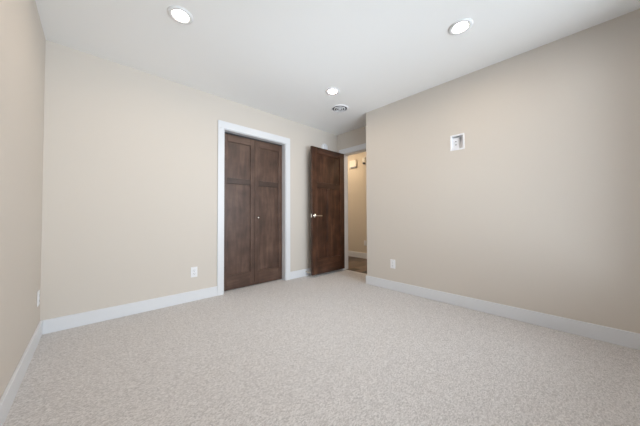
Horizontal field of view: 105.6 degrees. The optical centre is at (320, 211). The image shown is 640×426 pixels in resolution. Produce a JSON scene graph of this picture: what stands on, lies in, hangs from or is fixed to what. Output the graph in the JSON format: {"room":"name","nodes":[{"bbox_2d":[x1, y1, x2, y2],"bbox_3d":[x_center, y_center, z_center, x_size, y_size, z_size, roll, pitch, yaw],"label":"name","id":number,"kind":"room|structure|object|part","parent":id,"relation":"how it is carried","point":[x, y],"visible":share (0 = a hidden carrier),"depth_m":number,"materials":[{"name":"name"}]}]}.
{"room":"empty bedroom","nodes":[
{"label":"empty bedroom","id":0,"kind":"room"},
{"bbox_2d":[0,0,45,398],"bbox_3d":[-1.127,-0.244,0.679,0.115,2.440,3.520,1,-2,-43],"label":"wall","id":1,"kind":"structure","parent":0,"point":[22,38],"depth_m":1.38,"materials":[{"name":"beige paint"}]},
{"bbox_2d":[0,320,42,425],"bbox_3d":[-1.075,0.919,0.700,0.015,0.114,3.519,1,-2,-43],"label":"baseboard","id":2,"kind":"structure","parent":1,"relation":"attached to","point":[6,401],"depth_m":1.34,"materials":[{"name":"white paint"}]},
{"bbox_2d":[37,290,39,306],"bbox_3d":[-2.192,0.678,1.893,0.009,0.115,0.070,1,-2,-43],"label":"wall outlet","id":3,"kind":"object","parent":1,"relation":"attached to","point":[38,292],"visible":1,"depth_m":1.88,"materials":[{"name":"white plastic"}]},
{"bbox_2d":[40,40,336,320],"bbox_3d":[-1.301,-0.135,3.473,3.682,2.540,0.800,1,-2,-43],"label":"wall","id":4,"kind":"structure","parent":0,"point":[130,155],"depth_m":2.41,"materials":[{"name":"beige paint"}]},
{"bbox_2d":[42,286,216,334],"bbox_3d":[-1.757,0.958,2.461,1.398,0.114,0.015,1,-2,-43],"label":"baseboard","id":5,"kind":"structure","parent":4,"relation":"attached to","point":[51,325],"depth_m":2.32,"materials":[{"name":"white paint"}]},
{"bbox_2d":[191,267,196,277],"bbox_3d":[-1.437,0.696,2.772,0.070,0.115,0.009,1,-2,-43],"label":"wall outlet","id":6,"kind":"object","parent":4,"relation":"attached to","point":[193,269],"visible":1,"depth_m":2.77,"materials":[{"name":"white plastic"}]},
{"bbox_2d":[224,132,281,290],"bbox_3d":[-0.910,0.002,3.389,0.911,2.035,0.066,1,-2,-43],"label":"door","id":7,"kind":"structure","parent":4,"relation":"in","point":[252,167],"depth_m":3.36,"materials":[{"name":"brown wood"}]},
{"bbox_3d":[-1.092,-0.669,3.261,0.336,0.485,0.008,1,-2,-43],"label":"panel","id":8,"kind":"part","parent":7,"relation":"part of","materials":[{"name":"brown wood"}]},
{"bbox_3d":[-1.088,0.236,3.243,0.336,1.202,0.008,1,-2,-43],"label":"panel","id":9,"kind":"part","parent":7,"relation":"part of","materials":[{"name":"brown wood"}]},
{"bbox_3d":[-0.760,-0.664,3.572,0.336,0.485,0.008,1,-2,-43],"label":"panel","id":10,"kind":"part","parent":7,"relation":"part of","materials":[{"name":"brown wood"}]},
{"bbox_3d":[-0.756,0.241,3.554,0.336,1.202,0.008,1,-2,-43],"label":"panel","id":11,"kind":"part","parent":7,"relation":"part of","materials":[{"name":"brown wood"}]},
{"bbox_2d":[217,120,289,295],"bbox_3d":[-0.893,-0.042,3.371,1.084,2.145,0.133,1,-2,-43],"label":"door frame","id":12,"kind":"structure","parent":4,"relation":"attached to","point":[223,126],"depth_m":3.27,"materials":[{"name":"white paint"}]},
{"bbox_2d":[290,268,310,278],"bbox_3d":[-0.065,0.985,4.045,1.069,0.114,0.015,1,-2,-43],"label":"baseboard","id":13,"kind":"structure","parent":4,"relation":"attached to","point":[299,273],"depth_m":3.80,"materials":[{"name":"white paint"}]},
{"bbox_2d":[321,144,327,149],"bbox_3d":[0.084,-1.105,4.218,0.140,0.140,0.040,1,-2,-43],"label":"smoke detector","id":14,"kind":"object","parent":4,"relation":"attached to","point":[323,146],"visible":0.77,"depth_m":4.19,"materials":[{"name":"white plastic"}]},
{"bbox_2d":[3,256,639,425],"bbox_3d":[-0.104,1.074,3.171,5.045,0.100,6.035,1,-2,-43],"label":"floor","id":15,"kind":"structure","parent":0,"point":[332,348],"depth_m":1.54,"materials":[{"name":"carpet"}]},
{"bbox_2d":[35,0,639,134],"bbox_3d":[-0.113,-1.475,3.224,5.045,0.120,6.035,1,-2,-43],"label":"ceiling","id":16,"kind":"structure","parent":0,"point":[280,58],"depth_m":2.05,"materials":[{"name":"white paint"}]},
{"bbox_2d":[167,5,192,24],"bbox_3d":[-1.027,-1.437,1.787,0.168,0.010,0.168,1,-2,-43],"label":"recessed light","id":17,"kind":"object","parent":16,"relation":"in","point":[178,14],"visible":1,"depth_m":1.78,"materials":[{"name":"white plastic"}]},
{"bbox_2d":[325,87,339,94],"bbox_3d":[0.148,-1.418,2.882,0.168,0.010,0.168,1,-2,-43],"label":"recessed light","id":18,"kind":"object","parent":16,"relation":"in","point":[330,91],"visible":1,"depth_m":2.88,"materials":[{"name":"white"}]},
{"bbox_2d":[331,104,347,112],"bbox_3d":[0.269,-1.405,3.342,0.244,0.018,0.244,1,-2,-43],"label":"ceiling vent","id":19,"kind":"object","parent":16,"relation":"in","point":[338,108],"visible":1,"depth_m":3.31,"materials":[{"name":"white plastic"}]},
{"bbox_2d":[448,18,472,34],"bbox_3d":[1.102,-1.442,1.906,0.168,0.010,0.168,1,-2,-43],"label":"recessed light","id":20,"kind":"object","parent":16,"relation":"in","point":[463,25],"visible":1,"depth_m":1.90,"materials":[{"name":"white"}]},
{"bbox_2d":[337,126,365,152],"bbox_3d":[0.289,-0.169,4.552,0.115,2.440,4.600,1,-2,-43],"label":"wall","id":21,"kind":"structure","parent":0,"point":[355,137],"depth_m":4.21,"materials":[{"name":"beige paint"}]},
{"bbox_2d":[339,143,365,269],"bbox_3d":[0.718,-0.035,4.092,0.151,2.150,0.923,1,-2,-43],"label":"door frame","id":22,"kind":"structure","parent":21,"relation":"attached to","point":[360,148],"depth_m":4.36,"materials":[{"name":"white paint"}]},
{"bbox_2d":[310,146,344,275],"bbox_3d":[0.142,-0.007,4.041,0.783,2.017,0.135,1,-2,-43],"label":"door","id":23,"kind":"structure","parent":22,"relation":"attached to","point":[326,166],"depth_m":4.00,"materials":[{"name":"brown wood"}]},
{"bbox_3d":[0.027,0.192,3.929,0.230,1.139,0.006,1,-2,-43],"label":"panel","id":24,"kind":"part","parent":23,"relation":"part of","materials":[{"name":"brown wood"}]},
{"bbox_3d":[0.138,-0.686,4.054,0.543,0.467,0.006,1,-2,-43],"label":"panel","id":25,"kind":"part","parent":23,"relation":"part of","materials":[{"name":"brown wood"}]},
{"bbox_3d":[0.256,0.195,4.143,0.230,1.139,0.006,1,-2,-43],"label":"panel","id":26,"kind":"part","parent":23,"relation":"part of","materials":[{"name":"brown wood"}]},
{"bbox_2d":[348,152,366,252],"bbox_3d":[1.201,-0.155,5.405,0.115,2.440,4.600,1,-2,-43],"label":"wall","id":27,"kind":"structure","parent":0,"point":[357,195],"depth_m":5.67,"materials":[{"name":"beige paint"}]},
{"bbox_2d":[349,160,356,167],"bbox_3d":[0.783,-1.111,5.746,0.050,0.170,0.190,1,-2,-43],"label":"door chime","id":28,"kind":"object","parent":27,"relation":"attached to","point":[353,164],"visible":1,"depth_m":5.71,"materials":[{"name":"beige plastic"}]},
{"bbox_2d":[348,251,366,258],"bbox_3d":[1.157,1.005,5.337,0.015,0.126,4.380,1,-2,-43],"label":"baseboard","id":29,"kind":"structure","parent":27,"relation":"attached to","point":[350,253],"depth_m":5.63,"materials":[{"name":"white paint"}]},
{"bbox_2d":[366,9,639,333],"bbox_3d":[1.692,-0.213,2.669,0.411,2.440,2.572,1,-2,-43],"label":"wall","id":30,"kind":"structure","parent":0,"point":[539,208],"depth_m":2.19,"materials":[{"name":"beige paint"}]},
{"bbox_2d":[390,259,394,268],"bbox_3d":[0.942,0.685,3.148,0.009,0.115,0.070,1,-2,-43],"label":"wall outlet","id":31,"kind":"object","parent":30,"relation":"attached to","point":[392,262],"visible":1,"depth_m":3.15,"materials":[{"name":"white plastic"}]},
{"bbox_2d":[450,133,464,150],"bbox_3d":[1.494,-0.740,2.630,0.064,0.170,0.141,1,-2,-43],"label":"outlet box","id":32,"kind":"object","parent":30,"relation":"attached to","point":[456,141],"visible":0.99,"depth_m":2.63,"materials":[{"name":"white plastic"}]},
{"bbox_3d":[1.491,-0.737,2.654,0.029,0.126,0.068,1,-2,-43],"label":"insert plate","id":33,"kind":"part","parent":32,"relation":"part of","materials":[{"name":"white plastic"}]},
{"bbox_2d":[366,275,639,349],"bbox_3d":[1.536,0.947,2.505,0.015,0.114,2.586,1,-2,-43],"label":"baseboard","id":34,"kind":"structure","parent":30,"relation":"attached to","point":[624,338],"depth_m":2.17,"materials":[{"name":"white paint"}]}
]}

